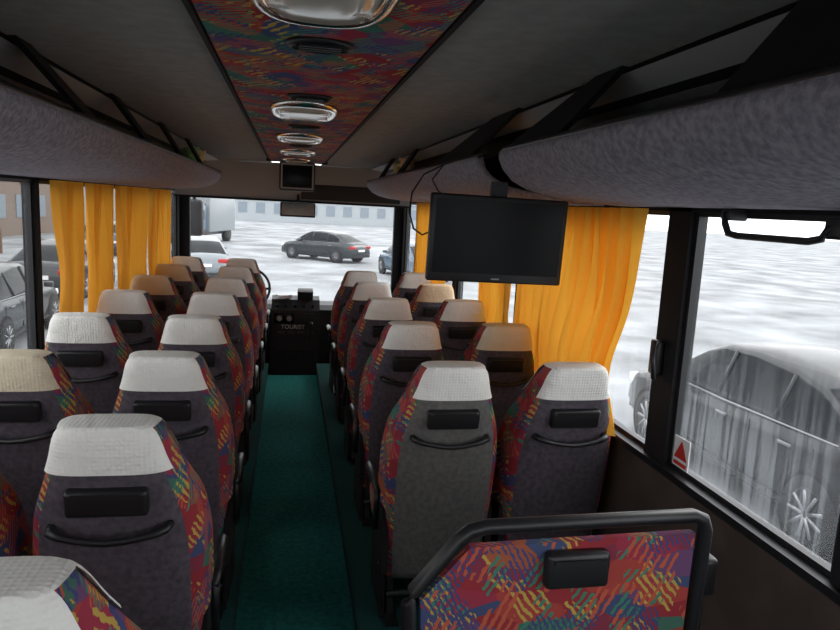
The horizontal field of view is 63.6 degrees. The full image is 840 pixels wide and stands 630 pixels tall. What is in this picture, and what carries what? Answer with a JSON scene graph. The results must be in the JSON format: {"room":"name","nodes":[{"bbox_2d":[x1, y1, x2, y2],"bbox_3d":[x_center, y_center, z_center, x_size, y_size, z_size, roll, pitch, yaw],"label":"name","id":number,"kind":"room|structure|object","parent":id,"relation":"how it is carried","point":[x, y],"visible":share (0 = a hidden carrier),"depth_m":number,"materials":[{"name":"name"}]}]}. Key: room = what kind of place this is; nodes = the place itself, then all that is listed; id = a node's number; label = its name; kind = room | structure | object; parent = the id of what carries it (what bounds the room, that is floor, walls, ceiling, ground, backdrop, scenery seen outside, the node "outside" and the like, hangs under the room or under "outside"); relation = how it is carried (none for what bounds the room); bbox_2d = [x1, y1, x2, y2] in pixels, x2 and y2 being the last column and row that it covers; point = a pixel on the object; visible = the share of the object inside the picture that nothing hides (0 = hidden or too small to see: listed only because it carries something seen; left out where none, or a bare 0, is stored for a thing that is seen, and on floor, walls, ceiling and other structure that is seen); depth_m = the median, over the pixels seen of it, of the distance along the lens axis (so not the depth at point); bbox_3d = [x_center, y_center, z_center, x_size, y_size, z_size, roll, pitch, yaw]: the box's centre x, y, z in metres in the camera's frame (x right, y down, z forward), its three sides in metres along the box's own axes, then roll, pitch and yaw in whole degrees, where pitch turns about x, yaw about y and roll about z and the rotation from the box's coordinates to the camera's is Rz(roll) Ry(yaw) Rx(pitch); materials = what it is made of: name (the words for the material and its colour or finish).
{"room":"vehicle interior","nodes":[
{"label":"vehicle interior","id":0,"kind":"room"},
{"bbox_2d":[0,174,179,349],"bbox_3d":[-1.750,0.247,2.803,0.060,2.250,9.200,1,9,-11],"label":"wall","id":1,"kind":"structure","parent":0,"point":[35,181],"depth_m":3.17,"materials":[{"name":"black"}]},
{"bbox_2d":[0,177,37,348],"bbox_3d":[-1.576,0.006,1.939,0.030,0.846,2.500,1,9,-11],"label":"window","id":2,"kind":"structure","parent":1,"relation":"in","point":[27,185],"depth_m":3.12,"materials":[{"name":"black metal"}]},
{"bbox_2d":[39,180,84,186],"bbox_3d":[-1.928,-0.305,3.775,0.030,0.846,1.190,1,9,-11],"label":"window","id":3,"kind":"structure","parent":1,"relation":"in","point":[40,182],"depth_m":3.26,"materials":[{"name":"clear glass"}]},
{"bbox_2d":[49,180,84,312],"bbox_3d":[-1.798,-0.262,3.481,0.076,0.835,0.351,1,9,-11],"label":"curtain","id":4,"kind":"object","parent":1,"relation":"hanging from","point":[66,197],"visible":0.75,"depth_m":3.40,"materials":[{"name":"fabric"}]},
{"bbox_2d":[85,183,113,312],"bbox_3d":[-1.903,-0.355,4.029,0.076,0.835,0.543,1,9,-11],"label":"curtain","id":5,"kind":"object","parent":1,"relation":"hanging from","point":[99,198],"visible":0.79,"depth_m":3.92,"materials":[{"name":"fabric"}]},
{"bbox_2d":[0,35,220,188],"bbox_3d":[-1.301,-0.619,2.200,0.550,0.310,7.950,1,9,-11],"label":"luggage rack","id":6,"kind":"object","parent":1,"relation":"attached to","point":[41,137],"visible":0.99,"depth_m":2.14,"materials":[{"name":"fabric"}]},
{"bbox_2d":[147,188,170,274],"bbox_3d":[-2.258,-0.669,5.878,0.076,0.835,0.816,1,9,-11],"label":"curtain","id":7,"kind":"object","parent":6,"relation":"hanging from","point":[159,200],"visible":0.82,"depth_m":5.71,"materials":[{"name":"yellow fabric"}]},
{"bbox_2d":[182,147,198,160],"bbox_3d":[-1.678,-1.115,4.929,0.187,0.256,0.177,1,9,-11],"label":"plush toy","id":8,"kind":"object","parent":6,"relation":"in","point":[186,151],"visible":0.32,"depth_m":4.89,"materials":[{"name":"green fabric"}]},
{"bbox_2d":[196,151,205,161],"bbox_3d":[-1.752,-1.181,5.316,0.187,0.256,0.177,1,9,-11],"label":"plush toy","id":9,"kind":"object","parent":6,"relation":"in","point":[200,153],"visible":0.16,"depth_m":5.30,"materials":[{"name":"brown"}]},
{"bbox_2d":[115,186,147,289],"bbox_3d":[-2.068,-0.501,4.890,0.076,0.835,0.767,1,9,-11],"label":"curtain","id":10,"kind":"object","parent":1,"relation":"hanging from","point":[131,203],"visible":0.82,"depth_m":4.69,"materials":[{"name":"fabric"}]},
{"bbox_2d":[171,191,175,256],"bbox_3d":[-2.497,-0.808,6.739,0.030,0.846,0.650,1,9,-11],"label":"window","id":11,"kind":"structure","parent":1,"relation":"in","point":[174,197],"depth_m":7.02,"materials":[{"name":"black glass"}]},
{"bbox_2d":[234,375,354,629],"bbox_3d":[-0.499,1.286,2.703,2.390,0.040,8.200,1,9,-11],"label":"floor","id":12,"kind":"structure","parent":0,"point":[294,575],"depth_m":3.57,"materials":[{"name":"teal carpet"}]},
{"bbox_2d":[220,363,268,629],"bbox_3d":[-1.195,1.192,2.554,0.970,0.117,8.200,1,9,-11],"label":"platform","id":13,"kind":"object","parent":12,"relation":"on","point":[227,622],"visible":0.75,"depth_m":3.41,"materials":[{"name":"teal carpet"}]},
{"bbox_2d":[0,474,32,556],"bbox_3d":[-1.262,0.715,1.819,0.433,1.046,0.592,1,9,-10],"label":"seat","id":14,"kind":"object","parent":13,"relation":"on","point":[15,535],"visible":0.27,"depth_m":1.71,"materials":[{"name":"fabric"}]},
{"bbox_2d":[0,349,94,547],"bbox_3d":[-1.398,0.598,2.511,0.433,1.046,0.592,1,9,-11],"label":"seat","id":15,"kind":"object","parent":13,"relation":"on","point":[37,391],"visible":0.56,"depth_m":2.24,"materials":[{"name":"fabric"}]},
{"bbox_2d":[0,556,141,629],"bbox_3d":[-0.662,0.838,1.247,0.459,1.046,0.592,1,9,-10],"label":"seat","id":16,"kind":"object","parent":13,"relation":"on","point":[37,592],"visible":1,"depth_m":0.95,"materials":[{"name":"fabric"}]},
{"bbox_2d":[44,312,132,413],"bbox_3d":[-1.544,0.473,3.246,0.433,1.046,0.592,1,9,-12],"label":"seat","id":17,"kind":"object","parent":13,"relation":"on","point":[92,348],"visible":0.41,"depth_m":2.94,"materials":[{"name":"fabric"}]},
{"bbox_2d":[96,289,164,351],"bbox_3d":[-1.682,0.344,4.003,0.433,1.046,0.592,1,9,-10],"label":"seat","id":18,"kind":"object","parent":13,"relation":"on","point":[135,313],"visible":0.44,"depth_m":3.69,"materials":[{"name":"fabric"}]},
{"bbox_2d":[33,414,228,629],"bbox_3d":[-0.791,0.725,1.911,0.459,1.046,0.592,1,9,-11],"label":"seat","id":19,"kind":"object","parent":13,"relation":"on","point":[119,498],"visible":0.85,"depth_m":1.64,"materials":[{"name":"fabric"}]},
{"bbox_2d":[130,275,186,322],"bbox_3d":[-1.824,0.220,4.739,0.433,1.046,0.592,1,9,-11],"label":"seat","id":20,"kind":"object","parent":13,"relation":"on","point":[162,289],"visible":0.32,"depth_m":4.42,"materials":[{"name":"fabric"}]},
{"bbox_2d":[154,264,200,307],"bbox_3d":[-1.967,0.091,5.495,0.433,1.046,0.592,1,9,-10],"label":"seat","id":21,"kind":"object","parent":13,"relation":"on","point":[182,276],"visible":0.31,"depth_m":5.18,"materials":[{"name":"fabric"}]},
{"bbox_2d":[112,350,244,618],"bbox_3d":[-0.921,0.608,2.604,0.459,1.046,0.592,1,9,-10],"label":"seat","id":22,"kind":"object","parent":13,"relation":"on","point":[177,387],"visible":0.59,"depth_m":2.34,"materials":[{"name":"fabric"}]},
{"bbox_2d":[170,256,208,291],"bbox_3d":[-2.114,-0.031,6.210,0.433,1.046,0.592,1,9,-12],"label":"seat","id":23,"kind":"object","parent":13,"relation":"on","point":[195,264],"visible":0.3,"depth_m":5.90,"materials":[{"name":"fabric"}]},
{"bbox_2d":[158,314,251,524],"bbox_3d":[-1.072,0.483,3.339,0.459,1.046,0.592,1,9,-12],"label":"seat","id":24,"kind":"object","parent":13,"relation":"on","point":[208,336],"visible":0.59,"depth_m":3.06,"materials":[{"name":"fabric"}]},
{"bbox_2d":[186,292,258,464],"bbox_3d":[-1.215,0.354,4.095,0.459,1.046,0.592,1,9,-12],"label":"seat","id":25,"kind":"object","parent":13,"relation":"on","point":[226,305],"visible":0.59,"depth_m":3.84,"materials":[{"name":"fabric"}]},
{"bbox_2d":[204,277,263,423],"bbox_3d":[-1.354,0.230,4.831,0.459,1.046,0.592,1,9,-11],"label":"seat","id":26,"kind":"object","parent":13,"relation":"on","point":[237,286],"visible":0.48,"depth_m":4.58,"materials":[{"name":"fabric"}]},
{"bbox_2d":[217,266,267,392],"bbox_3d":[-1.494,0.101,5.587,0.459,1.046,0.592,1,9,-10],"label":"seat","id":27,"kind":"object","parent":13,"relation":"on","point":[246,273],"visible":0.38,"depth_m":5.34,"materials":[{"name":"fabric"}]},
{"bbox_2d":[226,258,269,369],"bbox_3d":[-1.632,-0.020,6.304,0.459,1.046,0.592,1,9,-10],"label":"seat","id":28,"kind":"object","parent":13,"relation":"on","point":[245,262],"visible":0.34,"depth_m":6.05,"materials":[{"name":"fabric"}]},
{"bbox_2d":[316,364,418,629],"bbox_3d":[0.206,1.222,2.828,0.970,0.117,8.200,1,9,-11],"label":"platform","id":29,"kind":"object","parent":12,"relation":"on","point":[356,538],"visible":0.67,"depth_m":3.30,"materials":[{"name":"teal carpet"}]},
{"bbox_2d":[326,271,377,394],"bbox_3d":[-0.555,0.126,5.741,0.459,1.046,0.592,1,9,-12],"label":"seat","id":30,"kind":"object","parent":29,"relation":"on","point":[351,278],"visible":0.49,"depth_m":5.48,"materials":[{"name":"fabric"}]},
{"bbox_2d":[332,282,391,423],"bbox_3d":[-0.410,0.253,4.995,0.459,1.046,0.592,1,9,-12],"label":"seat","id":31,"kind":"object","parent":29,"relation":"on","point":[361,292],"visible":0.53,"depth_m":4.73,"materials":[{"name":"fabric"}]},
{"bbox_2d":[340,297,412,464],"bbox_3d":[-0.261,0.381,4.241,0.459,1.046,0.592,1,9,-11],"label":"seat","id":32,"kind":"object","parent":29,"relation":"on","point":[377,312],"visible":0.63,"depth_m":3.97,"materials":[{"name":"fabric"}]},
{"bbox_2d":[349,321,443,525],"bbox_3d":[-0.118,0.512,3.464,0.459,1.046,0.592,1,9,-12],"label":"seat","id":33,"kind":"object","parent":29,"relation":"on","point":[401,347],"visible":0.62,"depth_m":3.20,"materials":[{"name":"fabric"}]},
{"bbox_2d":[392,272,432,303],"bbox_3d":[-0.090,0.136,5.832,0.433,1.046,0.592,1,9,-10],"label":"seat","id":34,"kind":"object","parent":29,"relation":"on","point":[408,283],"visible":0.22,"depth_m":5.49,"materials":[{"name":"fabric"}]},
{"bbox_2d":[366,361,496,626],"bbox_3d":[0.035,0.647,2.670,0.459,1.046,0.592,1,9,-12],"label":"seat","id":35,"kind":"object","parent":29,"relation":"on","point":[434,478],"visible":0.91,"depth_m":2.46,"materials":[{"name":"fabric"}]},
{"bbox_2d":[409,284,454,321],"bbox_3d":[0.044,0.262,5.084,0.433,1.046,0.592,1,9,-12],"label":"seat","id":36,"kind":"object","parent":29,"relation":"on","point":[427,299],"visible":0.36,"depth_m":4.75,"materials":[{"name":"fabric"}]},
{"bbox_2d":[432,299,485,360],"bbox_3d":[0.192,0.391,4.329,0.433,1.046,0.592,1,9,-11],"label":"seat","id":37,"kind":"object","parent":29,"relation":"on","point":[457,321],"visible":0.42,"depth_m":4.00,"materials":[{"name":"fabric"}]},
{"bbox_2d":[458,323,533,434],"bbox_3d":[0.345,0.522,3.555,0.433,1.046,0.592,1,9,-10],"label":"seat","id":38,"kind":"object","parent":29,"relation":"on","point":[505,349],"visible":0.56,"depth_m":3.24,"materials":[{"name":"fabric"}]},
{"bbox_2d":[490,362,610,541],"bbox_3d":[0.491,0.657,2.759,0.433,1.046,0.592,1,9,-12],"label":"seat","id":39,"kind":"object","parent":29,"relation":"on","point":[553,442],"visible":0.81,"depth_m":2.51,"materials":[{"name":"fabric"}]},
{"bbox_2d":[401,508,712,629],"bbox_3d":[0.307,0.900,1.571,0.734,0.921,0.061,1,9,-11],"label":"frame","id":40,"kind":"object","parent":29,"relation":"on","point":[640,580],"visible":1,"depth_m":1.52,"materials":[{"name":"black plastic"}]},
{"bbox_2d":[689,546,717,629],"bbox_3d":[0.696,0.972,1.764,0.040,0.760,0.080,1,9,-11],"label":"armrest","id":41,"kind":"object","parent":29,"relation":"on","point":[710,582],"visible":0.37,"depth_m":1.68,"materials":[{"name":"black plastic"}]},
{"bbox_2d":[0,0,799,180],"bbox_3d":[-0.487,-0.795,2.869,2.500,0.255,9.200,1,9,-11],"label":"ceiling","id":42,"kind":"structure","parent":0,"point":[507,55],"depth_m":1.72,"materials":[{"name":"plastic"}]},
{"bbox_2d":[174,160,408,207],"bbox_3d":[-1.232,-1.307,6.734,2.300,0.370,0.065,1,9,-11],"label":"header panel","id":43,"kind":"object","parent":42,"relation":"attached to","point":[241,180],"visible":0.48,"depth_m":6.71,"materials":[{"name":"grey plastic"}]},
{"bbox_2d":[280,195,315,217],"bbox_3d":[-1.200,-1.073,6.650,0.340,0.218,0.173,1,9,-11],"label":"mirror","id":44,"kind":"object","parent":43,"relation":"attached to","point":[287,209],"visible":1,"depth_m":6.58,"materials":[{"name":"black mirror"}]},
{"bbox_2d":[279,161,315,191],"bbox_3d":[-1.058,-1.203,5.835,0.300,0.265,0.266,1,9,-11],"label":"monitor","id":45,"kind":"object","parent":42,"relation":"attached to","point":[292,176],"visible":0.98,"depth_m":5.71,"materials":[{"name":"black plastic"}]},
{"bbox_2d":[181,0,484,164],"bbox_3d":[-0.369,-0.734,2.261,0.540,0.033,7.960,1,9,-11],"label":"ceiling panel","id":46,"kind":"object","parent":42,"relation":"attached to","point":[249,48],"depth_m":1.64,"materials":[{"name":"multicoloured fabric"}]},
{"bbox_2d":[281,158,310,163],"bbox_3d":[-1.037,-1.285,5.673,0.250,0.027,0.470,1,9,-11],"label":"ceiling lamp","id":47,"kind":"object","parent":46,"relation":"attached to","point":[290,160],"depth_m":5.51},
{"bbox_2d":[279,149,315,156],"bbox_3d":[-0.851,-1.121,4.705,0.250,0.027,0.470,1,9,-11],"label":"ceiling lamp","id":48,"kind":"object","parent":46,"relation":"attached to","point":[290,152],"depth_m":4.55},
{"bbox_2d":[276,133,323,144],"bbox_3d":[-0.647,-0.940,3.639,0.250,0.027,0.470,1,9,-11],"label":"ceiling lamp","id":49,"kind":"object","parent":46,"relation":"attached to","point":[293,138],"depth_m":3.50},
{"bbox_2d":[289,144,312,147],"bbox_3d":[-0.727,-1.028,4.125,0.144,0.015,0.110,1,9,-11],"label":"ceiling vent","id":50,"kind":"object","parent":46,"relation":"in","point":[291,145],"depth_m":4.08,"materials":[{"name":"black plastic"}]},
{"bbox_2d":[270,100,337,121],"bbox_3d":[-0.435,-0.753,2.535,0.250,0.027,0.470,1,9,-11],"label":"ceiling lamp","id":51,"kind":"object","parent":46,"relation":"attached to","point":[288,110],"depth_m":2.41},
{"bbox_2d":[288,124,319,129],"bbox_3d":[-0.523,-0.847,3.059,0.144,0.015,0.110,1,9,-11],"label":"ceiling vent","id":52,"kind":"object","parent":46,"relation":"in","point":[293,126],"depth_m":3.02,"materials":[{"name":"black plastic"}]},
{"bbox_2d":[287,93,332,102],"bbox_3d":[-0.354,-0.697,2.178,0.144,0.015,0.110,1,9,-11],"label":"ceiling vent","id":53,"kind":"object","parent":46,"relation":"in","point":[304,97],"depth_m":2.15,"materials":[{"name":"black plastic"}]},
{"bbox_2d":[286,36,353,54],"bbox_3d":[-0.213,-0.572,1.441,0.144,0.015,0.110,1,9,-11],"label":"ceiling vent","id":54,"kind":"object","parent":46,"relation":"in","point":[318,45],"depth_m":1.42,"materials":[{"name":"black plastic"}]},
{"bbox_2d":[249,0,400,28],"bbox_3d":[-0.148,-0.499,1.043,0.250,0.027,0.470,1,9,-11],"label":"ceiling lamp","id":55,"kind":"object","parent":46,"relation":"attached to","point":[329,14],"depth_m":1.12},
{"bbox_2d":[401,180,839,629],"bbox_3d":[0.664,0.298,3.275,0.060,2.250,9.200,1,9,-11],"label":"wall","id":56,"kind":"structure","parent":0,"point":[754,590],"depth_m":2.18,"materials":[{"name":"black plastic"}]},
{"bbox_2d":[404,204,416,272],"bbox_3d":[-0.055,-0.733,7.065,0.030,0.846,0.950,1,9,-11],"label":"window","id":57,"kind":"structure","parent":56,"relation":"in","point":[408,216],"depth_m":7.50,"materials":[{"name":"clear glass"}]},
{"bbox_2d":[457,281,461,298],"bbox_3d":[0.440,-0.294,4.484,0.030,0.846,1.380,1,9,-11],"label":"window","id":58,"kind":"structure","parent":56,"relation":"in","point":[459,289],"depth_m":5.17,"materials":[{"name":"clear glass"}]},
{"bbox_2d":[367,107,603,205],"bbox_3d":[0.159,-0.892,4.385,0.550,0.310,4.170,1,9,-11],"label":"luggage rack","id":59,"kind":"object","parent":56,"relation":"attached to","point":[470,175],"visible":0.86,"depth_m":3.07,"materials":[{"name":"fabric"}]},
{"bbox_2d":[393,161,399,173],"bbox_3d":[-0.157,-1.081,5.280,0.172,0.234,0.162,1,9,-11],"label":"plush toy","id":60,"kind":"object","parent":59,"relation":"in","point":[396,165],"visible":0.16,"depth_m":5.26,"materials":[{"name":"yellow"}]},
{"bbox_2d":[399,157,414,170],"bbox_3d":[-0.091,-1.033,4.937,0.187,0.256,0.177,1,9,-11],"label":"plush toy","id":61,"kind":"object","parent":59,"relation":"in","point":[411,166],"visible":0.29,"depth_m":4.91,"materials":[{"name":"beige fabric"}]},
{"bbox_2d":[413,203,444,283],"bbox_3d":[0.085,-0.558,5.954,0.076,0.835,1.353,1,9,-11],"label":"curtain","id":62,"kind":"object","parent":59,"relation":"hanging from","point":[422,209],"visible":0.38,"depth_m":6.22,"materials":[{"name":"yellow fabric"}]},
{"bbox_2d":[478,282,510,322],"bbox_3d":[0.446,-0.239,4.072,0.076,0.835,0.675,1,9,-11],"label":"curtain","id":63,"kind":"object","parent":59,"relation":"hanging from","point":[495,297],"visible":0.19,"depth_m":4.00,"materials":[{"name":"fabric"}]},
{"bbox_2d":[514,207,648,435],"bbox_3d":[0.652,-0.057,2.998,0.076,0.835,1.255,1,9,-11],"label":"curtain","id":64,"kind":"object","parent":56,"relation":"hanging from","point":[583,318],"visible":0.56,"depth_m":2.75,"materials":[{"name":"fabric"}]},
{"bbox_2d":[613,210,669,447],"bbox_3d":[0.720,-0.047,3.026,0.030,0.846,1.390,1,9,-11],"label":"window","id":65,"kind":"structure","parent":56,"relation":"in","point":[628,432],"depth_m":2.53,"materials":[{"name":"clear glass"}]},
{"bbox_2d":[648,339,664,379],"bbox_3d":[0.798,0.150,2.284,0.045,0.145,0.123,6,10,18],"label":"holder","id":66,"kind":"object","parent":56,"relation":"attached to","point":[657,346],"visible":1,"depth_m":2.29,"materials":[{"name":"black plastic"}]},
{"bbox_2d":[497,0,839,210],"bbox_3d":[0.878,-0.256,0.641,0.550,0.310,4.000,1,9,-11],"label":"luggage rack","id":67,"kind":"object","parent":56,"relation":"attached to","point":[769,138],"visible":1,"depth_m":1.24,"materials":[{"name":"fabric"}]},
{"bbox_2d":[425,181,567,285],"bbox_3d":[0.281,-0.302,2.494,0.519,0.372,0.080,1,9,-11],"label":"television","id":68,"kind":"object","parent":67,"relation":"hanging from","point":[497,237],"visible":1,"depth_m":2.46,"materials":[{"name":"black plastic"}]},
{"bbox_2d":[408,151,487,235],"bbox_3d":[0.105,-0.450,2.488,0.288,0.321,0.097,2,9,-4],"label":"cable","id":69,"kind":"object","parent":68,"relation":"attached to","point":[474,154],"visible":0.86,"depth_m":2.50,"materials":[{"name":"black plastic"}]},
{"bbox_2d":[611,427,839,605],"bbox_3d":[0.647,0.350,3.280,0.070,0.024,9.100,1,9,-11],"label":"trim","id":70,"kind":"structure","parent":56,"relation":"attached to","point":[807,572],"depth_m":1.87,"materials":[{"name":"black plastic"}]},
{"bbox_2d":[667,212,839,578],"bbox_3d":[0.941,0.149,1.873,0.030,0.846,0.730,1,9,-11],"label":"window","id":71,"kind":"structure","parent":56,"relation":"in","point":[701,220],"depth_m":2.15,"materials":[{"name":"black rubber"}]},
{"bbox_2d":[672,434,690,472],"bbox_3d":[0.851,0.451,2.206,0.006,0.100,0.085,1,9,-11],"label":"warning sticker","id":72,"kind":"object","parent":71,"relation":"attached to","point":[681,454],"visible":1,"depth_m":2.20,"materials":[{"name":"white"}]},
{"bbox_2d":[721,210,839,244],"bbox_3d":[0.915,-0.223,1.715,0.072,0.079,0.435,1,9,-11],"label":"handle","id":73,"kind":"object","parent":71,"relation":"attached to","point":[831,231],"visible":1,"depth_m":1.68,"materials":[{"name":"black plastic"}]},
{"bbox_3d":[-1.361,0.624,7.185,2.380,0.145,1.000,1,9,-11],"label":"floor","id":74,"kind":"structure","parent":0,"visible":0},
{"bbox_2d":[260,271,332,374],"bbox_3d":[-1.353,0.064,7.208,2.280,1.144,0.753,1,9,-11],"label":"dashboard","id":75,"kind":"object","parent":74,"relation":"on","point":[297,337],"visible":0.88,"depth_m":7.02,"materials":[{"name":"black plastic"}]},
{"bbox_3d":[-1.446,0.221,7.667,2.380,0.760,0.060,1,9,-11],"label":"wall","id":76,"kind":"structure","parent":0,"visible":0},
{"bbox_2d":[191,197,202,235],"bbox_3d":[-2.514,-1.237,7.534,0.201,0.727,0.379,0,10,-18],"label":"mirror","id":77,"kind":"object","parent":76,"relation":"attached to","point":[196,204],"visible":0.44,"depth_m":7.64,"materials":[{"name":"black plastic"}]},
{"bbox_2d":[180,162,403,294],"bbox_3d":[-1.384,-0.895,7.469,2.400,1.510,0.080,1,9,-11],"label":"windshield frame","id":78,"kind":"object","parent":76,"relation":"attached to","point":[185,202],"visible":0.19,"depth_m":7.61,"materials":[{"name":"black metal"}]},
{"label":"outside","id":79,"kind":"structure","parent":0,"visible":0},
{"bbox_2d":[0,220,839,563],"bbox_3d":[-9.387,-5.409,48.895,240.000,0.001,220.000,1,9,-11],"label":"ground","id":80,"kind":"structure","parent":79,"point":[751,291],"depth_m":27.13,"materials":[{"name":"white snow"}]},
{"bbox_2d":[0,227,2,253],"bbox_3d":[-14.943,-0.726,14.249,0.120,1.100,29.520,1,9,-11],"label":"fence","id":81,"kind":"object","parent":80,"relation":"on","point":[1,249],"visible":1,"depth_m":28.48,"materials":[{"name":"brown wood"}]},
{"bbox_2d":[0,181,53,236],"bbox_3d":[-25.887,-6.054,29.103,6.800,5.800,30.600,3,9,-3],"label":"building","id":82,"kind":"structure","parent":80,"relation":"on","point":[10,192],"depth_m":39.08,"materials":[{"name":"beige"}]},
{"bbox_2d":[0,261,58,348],"bbox_3d":[-8.059,-0.227,12.348,2.110,1.515,4.465,1,9,-14],"label":"car","id":83,"kind":"object","parent":80,"relation":"on","point":[12,278],"visible":0.7,"depth_m":11.95,"materials":[{"name":"grey paint"}]},
{"bbox_2d":[7,238,114,298],"bbox_3d":[-9.949,-1.390,19.014,2.110,1.515,4.465,1,9,-11],"label":"car","id":84,"kind":"object","parent":80,"relation":"on","point":[50,268],"visible":0.27,"depth_m":17.32,"materials":[{"name":"grey paint"}]},
{"bbox_2d":[84,187,114,224],"bbox_3d":[-25.209,-10.435,57.394,18.600,5.600,6.800,1,9,-11],"label":"building","id":85,"kind":"structure","parent":80,"relation":"on","point":[84,187],"depth_m":54.45,"materials":[{"name":"grey"}]},
{"bbox_2d":[85,221,116,249],"bbox_3d":[-14.714,-3.658,31.651,2.110,1.515,4.465,-3,11,-34],"label":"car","id":86,"kind":"object","parent":80,"relation":"on","point":[115,248],"visible":0.04,"depth_m":30.22,"materials":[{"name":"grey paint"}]},
{"bbox_2d":[171,235,228,275],"bbox_3d":[-7.842,-2.068,23.949,2.110,1.515,4.465,-1,10,-22],"label":"car","id":87,"kind":"object","parent":80,"relation":"on","point":[213,255],"visible":0.34,"depth_m":22.35,"materials":[{"name":"grey paint"}]},
{"bbox_2d":[171,197,234,242],"bbox_3d":[-13.585,-6.074,41.833,2.300,3.100,6.300,3,9,3],"label":"truck","id":88,"kind":"object","parent":80,"relation":"on","point":[218,214],"visible":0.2,"depth_m":41.89,"materials":[{"name":"grey paint"}]},
{"bbox_2d":[235,199,416,227],"bbox_3d":[-9.235,-14.220,90.785,30.600,4.200,6.800,1,9,-11],"label":"building","id":89,"kind":"structure","parent":80,"relation":"on","point":[245,210],"depth_m":87.37,"materials":[{"name":"grey"}]},
{"bbox_2d":[281,230,370,262],"bbox_3d":[-4.705,-3.446,33.608,4.465,1.515,2.110,8,10,30],"label":"car","id":90,"kind":"object","parent":80,"relation":"on","point":[337,246],"visible":1,"depth_m":32.75,"materials":[{"name":"grey paint"}]},
{"bbox_2d":[378,241,447,281],"bbox_3d":[-0.266,-2.228,27.440,2.110,1.515,4.465,-1,10,-22],"label":"car","id":91,"kind":"object","parent":80,"relation":"on","point":[385,258],"visible":0.34,"depth_m":27.65,"materials":[{"name":"blue paint"}]},
{"bbox_2d":[628,342,839,561],"bbox_3d":[4.045,1.145,7.368,2.110,1.636,4.465,1,9,-11],"label":"car","id":92,"kind":"object","parent":80,"relation":"on","point":[766,414],"visible":0.77,"depth_m":6.58,"materials":[{"name":"grey paint"}]}
]}

